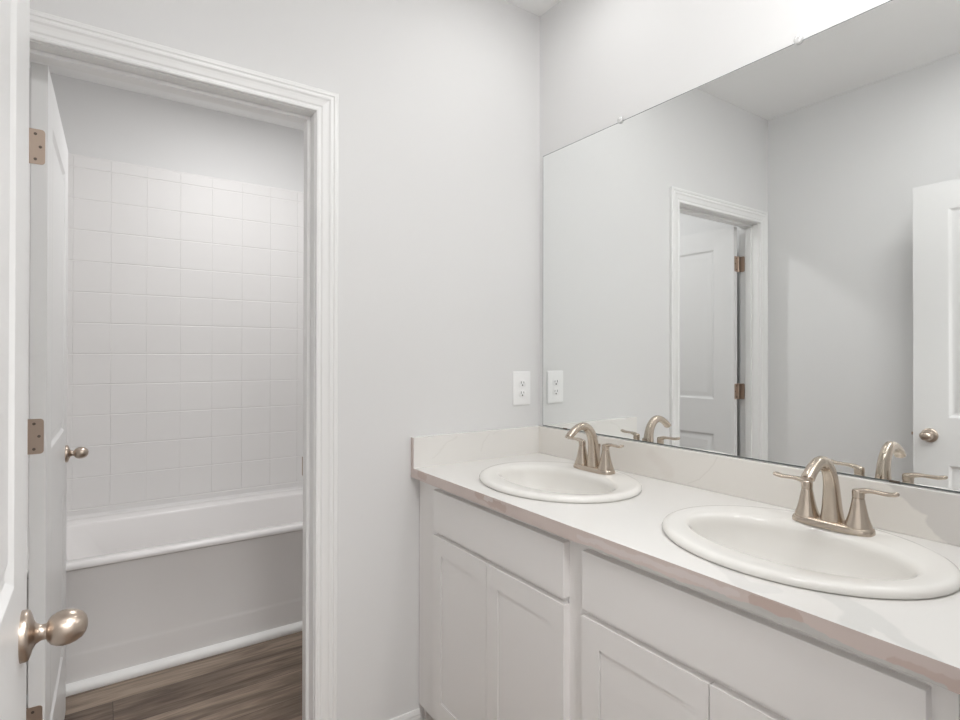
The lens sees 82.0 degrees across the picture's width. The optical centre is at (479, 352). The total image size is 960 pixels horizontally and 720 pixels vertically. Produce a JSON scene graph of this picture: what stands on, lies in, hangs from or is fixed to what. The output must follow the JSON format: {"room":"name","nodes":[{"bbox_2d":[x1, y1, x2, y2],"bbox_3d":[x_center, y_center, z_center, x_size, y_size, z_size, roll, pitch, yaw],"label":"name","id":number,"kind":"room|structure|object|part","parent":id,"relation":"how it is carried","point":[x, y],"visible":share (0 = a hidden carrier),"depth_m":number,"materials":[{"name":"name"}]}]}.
{"room":"bathroom","nodes":[
{"label":"bathroom","id":0,"kind":"room"},
{"bbox_2d":[26,631,301,719],"bbox_3d":[0.036,1.330,1.078,3.600,0.060,5.172,0,0,-34],"label":"floor","id":1,"kind":"structure","parent":0,"point":[263,680],"depth_m":2.12,"materials":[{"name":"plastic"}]},
{"bbox_2d":[26,489,302,707],"bbox_3d":[-1.299,1.059,2.720,1.520,0.492,0.746,0,0,-34],"label":"bathtub","id":2,"kind":"object","parent":1,"relation":"on","point":[158,589],"visible":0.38,"depth_m":2.41,"materials":[{"name":"ceramic"}]},
{"bbox_3d":[-1.097,1.287,2.424,1.520,0.034,0.030,0,0,-34],"label":"trim","id":3,"kind":"part","parent":2,"relation":"part of","materials":[{"name":"white plastic"}]},
{"bbox_2d":[27,489,302,569],"bbox_3d":[-1.309,1.006,2.736,1.520,0.387,0.710,0,0,-34],"label":"basin","id":4,"kind":"object","parent":2,"relation":"in","point":[262,531],"depth_m":2.63,"materials":[{"name":"ceramic"}]},
{"bbox_2d":[27,153,303,526],"bbox_3d":[-1.309,-0.080,2.742,1.520,1.783,0.711,0,0,-34],"label":"tub surround","id":5,"kind":"object","parent":2,"relation":"on","point":[185,308],"visible":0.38,"depth_m":2.95,"materials":[{"name":"tile"}]},
{"bbox_3d":[-1.928,-0.082,2.311,0.011,1.783,0.700,0,0,-34],"label":"panel","id":6,"kind":"part","parent":5,"relation":"part of","materials":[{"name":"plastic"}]},
{"bbox_2d":[419,481,959,719],"bbox_3d":[0.415,0.864,1.445,0.557,0.876,1.446,0,0,-34],"label":"vanity cabinet","id":7,"kind":"object","parent":1,"relation":"on","point":[519,620],"visible":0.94,"depth_m":1.20,"materials":[{"name":"paint"}]},
{"bbox_3d":[-0.060,0.873,1.662,0.019,0.574,0.298,0,0,-34],"label":"cabinet door","id":8,"kind":"part","parent":7,"relation":"part of","materials":[{"name":"paint"}]},
{"bbox_3d":[0.029,0.506,1.535,0.019,0.129,0.610,0,0,-34],"label":"drawer","id":9,"kind":"part","parent":7,"relation":"part of","materials":[{"name":"paint"}]},
{"bbox_3d":[0.113,0.872,1.410,0.019,0.574,0.310,0,0,-34],"label":"cabinet door","id":10,"kind":"part","parent":7,"relation":"part of","materials":[{"name":"paint"}]},
{"bbox_3d":[0.322,0.871,1.105,0.019,0.574,0.312,0,0,-34],"label":"cabinet door","id":11,"kind":"part","parent":7,"relation":"part of","materials":[{"name":"paint"}]},
{"bbox_2d":[411,425,959,694],"bbox_3d":[0.417,0.355,1.435,0.573,0.136,1.474,0,0,-34],"label":"countertop","id":12,"kind":"structure","parent":7,"relation":"on","point":[920,638],"depth_m":1.22,"materials":[{"name":"stone"}]},
{"bbox_2d":[479,461,641,502],"bbox_3d":[0.234,0.452,1.674,0.445,0.155,0.526,0,0,-34],"label":"sink","id":13,"kind":"object","parent":12,"relation":"in","point":[550,481],"visible":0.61,"depth_m":1.72,"materials":[{"name":"white ceramic"}]},
{"bbox_2d":[565,422,623,474],"bbox_3d":[0.362,0.299,1.770,0.174,0.157,0.191,0,0,8],"label":"faucet","id":14,"kind":"object","parent":12,"relation":"on","point":[592,462],"visible":1,"depth_m":1.75,"materials":[{"name":"silver metal"}]},
{"bbox_3d":[0.316,0.292,1.838,0.023,0.026,0.085,0,0,-40],"label":"lever","id":15,"kind":"part","parent":14,"relation":"part of","materials":[{"name":"silver metal"}]},
{"bbox_3d":[0.336,0.336,1.814,0.050,0.061,0.050,0,0,-34],"label":"handle","id":16,"kind":"part","parent":14,"relation":"part of","materials":[{"name":"silver metal"}]},
{"bbox_3d":[0.328,0.293,1.747,0.138,0.146,0.045,0,0,-34],"label":"spout","id":17,"kind":"part","parent":14,"relation":"part of","materials":[{"name":"silver metal"}]},
{"bbox_3d":[0.365,0.370,1.772,0.058,0.015,0.158,0,0,-34],"label":"plate","id":18,"kind":"part","parent":14,"relation":"part of","materials":[{"name":"silver metal"}]},
{"bbox_3d":[0.394,0.335,1.730,0.050,0.061,0.050,0,0,-34],"label":"handle","id":19,"kind":"part","parent":14,"relation":"part of","materials":[{"name":"silver metal"}]},
{"bbox_3d":[0.409,0.292,1.703,0.023,0.026,0.085,0,0,-29],"label":"lever","id":20,"kind":"part","parent":14,"relation":"part of","materials":[{"name":"silver metal"}]},
{"bbox_2d":[662,505,959,599],"bbox_3d":[0.629,0.450,1.114,0.445,0.155,0.526,0,0,-34],"label":"sink","id":21,"kind":"object","parent":12,"relation":"in","point":[759,542],"visible":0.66,"depth_m":1.11,"materials":[{"name":"white ceramic"}]},
{"bbox_2d":[773,456,899,536],"bbox_3d":[0.758,0.297,1.192,0.174,0.157,0.191,0,0,8],"label":"faucet","id":22,"kind":"object","parent":12,"relation":"on","point":[857,522],"visible":1,"depth_m":1.17,"materials":[{"name":"silver metal"}]},
{"bbox_3d":[0.712,0.290,1.260,0.023,0.026,0.085,0,0,-40],"label":"lever","id":23,"kind":"part","parent":22,"relation":"part of","materials":[{"name":"silver metal"}]},
{"bbox_3d":[0.732,0.334,1.236,0.050,0.061,0.050,0,0,-34],"label":"handle","id":24,"kind":"part","parent":22,"relation":"part of","materials":[{"name":"silver metal"}]},
{"bbox_3d":[0.724,0.291,1.169,0.138,0.146,0.045,0,0,-34],"label":"spout","id":25,"kind":"part","parent":22,"relation":"part of","materials":[{"name":"silver metal"}]},
{"bbox_3d":[0.761,0.368,1.194,0.058,0.015,0.158,0,0,-34],"label":"plate","id":26,"kind":"part","parent":22,"relation":"part of","materials":[{"name":"silver metal"}]},
{"bbox_3d":[0.789,0.333,1.152,0.050,0.061,0.050,0,0,-34],"label":"handle","id":27,"kind":"part","parent":22,"relation":"part of","materials":[{"name":"silver metal"}]},
{"bbox_3d":[0.804,0.290,1.125,0.023,0.026,0.085,0,0,-29],"label":"lever","id":28,"kind":"part","parent":22,"relation":"part of","materials":[{"name":"silver metal"}]},
{"bbox_3d":[0.498,0.870,0.847,0.019,0.574,0.309,0,0,-34],"label":"cabinet door","id":29,"kind":"part","parent":7,"relation":"part of","materials":[{"name":"paint"}]},
{"bbox_3d":[0.410,0.504,0.978,0.019,0.129,0.623,0,0,-34],"label":"drawer","id":30,"kind":"part","parent":7,"relation":"part of","materials":[{"name":"paint"}]},
{"bbox_2d":[29,68,303,191],"bbox_3d":[-1.451,-0.019,3.138,1.735,2.651,0.100,0,0,-34],"label":"wall","id":31,"kind":"structure","parent":0,"point":[101,121],"depth_m":2.95,"materials":[{"name":"paint"}]},
{"bbox_2d":[30,0,539,719],"bbox_3d":[-0.509,-0.024,1.762,1.735,2.651,0.109,0,0,-34],"label":"wall","id":32,"kind":"structure","parent":0,"point":[439,119],"depth_m":1.86,"materials":[{"name":"paint"}]},
{"bbox_2d":[26,62,88,719],"bbox_3d":[-1.313,0.280,1.690,0.168,2.029,0.749,0,0,-33],"label":"door","id":33,"kind":"structure","parent":32,"relation":"in","point":[49,453],"depth_m":1.43,"materials":[{"name":"paint"}]},
{"bbox_3d":[-1.428,0.358,1.979,0.042,0.041,0.048,0,0,-33],"label":"knob","id":34,"kind":"part","parent":33,"relation":"part of","materials":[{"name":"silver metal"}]},
{"bbox_2d":[29,40,315,719],"bbox_3d":[-0.843,0.271,1.536,0.765,2.058,0.114,0,0,-34],"label":"door frame","id":35,"kind":"structure","parent":32,"relation":"attached to","point":[38,51],"depth_m":1.70,"materials":[{"name":"paint"}]},
{"bbox_2d":[30,9,338,719],"bbox_3d":[-0.806,0.245,1.481,0.870,2.111,0.016,0,0,-34],"label":"trim","id":36,"kind":"structure","parent":32,"relation":"attached to","point":[46,28],"depth_m":1.70,"materials":[{"name":"paint"}]},
{"bbox_2d":[390,708,419,719],"bbox_3d":[-0.328,1.261,1.808,0.294,0.083,0.012,0,0,-34],"label":"baseboard","id":37,"kind":"structure","parent":32,"relation":"attached to","point":[414,714],"depth_m":1.87,"materials":[{"name":"paint"}]},
{"bbox_2d":[512,371,529,405],"bbox_3d":[0.163,0.139,2.150,0.086,0.132,0.009,0,0,-34],"label":"power outlet","id":38,"kind":"object","parent":32,"relation":"attached to","point":[520,379],"visible":1,"depth_m":2.14,"materials":[{"name":"plastic"}]},
{"bbox_2d":[519,390,525,396],"bbox_3d":[0.165,0.158,2.147,0.034,0.028,0.003,0,0,-34],"label":"receptacle","id":39,"kind":"object","parent":38,"relation":"attached to","point":[522,393],"depth_m":2.15,"materials":[{"name":"plastic"}]},
{"bbox_2d":[519,380,525,386],"bbox_3d":[0.165,0.119,2.148,0.034,0.028,0.003,0,0,-34],"label":"receptacle","id":40,"kind":"object","parent":38,"relation":"attached to","point":[522,383],"depth_m":2.15,"materials":[{"name":"plastic"}]},
{"bbox_2d":[29,0,560,130],"bbox_3d":[0.040,-1.391,1.089,3.600,0.080,5.172,0,0,-34],"label":"ceiling","id":41,"kind":"structure","parent":0,"point":[537,7],"depth_m":2.81,"materials":[{"name":"paint"}]},
{"bbox_2d":[539,0,958,492],"bbox_3d":[0.249,-0.021,2.287,0.109,2.651,3.426,0,0,-34],"label":"wall","id":42,"kind":"structure","parent":0,"point":[602,61],"depth_m":1.79,"materials":[{"name":"paint"}]},
{"bbox_2d":[538,425,959,546],"bbox_3d":[0.645,0.340,1.591,0.020,0.104,1.474,0,0,-34],"label":"backsplash","id":43,"kind":"structure","parent":42,"relation":"attached to","point":[926,513],"depth_m":1.44,"materials":[{"name":"stone"}]},
{"bbox_2d":[543,0,959,492],"bbox_3d":[0.649,-0.254,1.595,0.014,1.081,1.424,0,0,-34],"label":"mirror","id":44,"kind":"object","parent":42,"relation":"attached to","point":[760,260],"visible":1,"depth_m":1.42,"materials":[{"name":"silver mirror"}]},
{"bbox_3d":[0.426,-0.028,0.397,1.735,2.651,0.109,0,0,-34],"label":"wall","id":45,"kind":"structure","parent":0,"visible":0},
{"bbox_2d":[0,0,87,719],"bbox_3d":[-0.381,0.276,0.382,0.168,2.029,0.820,0,0,-34],"label":"door","id":46,"kind":"structure","parent":45,"relation":"in","point":[19,631],"depth_m":0.62,"materials":[{"name":"paint"}]},
{"bbox_3d":[-0.521,0.346,0.698,0.042,0.041,0.048,0,0,-34],"label":"knob","id":47,"kind":"part","parent":46,"relation":"part of","materials":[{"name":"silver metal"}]}
]}

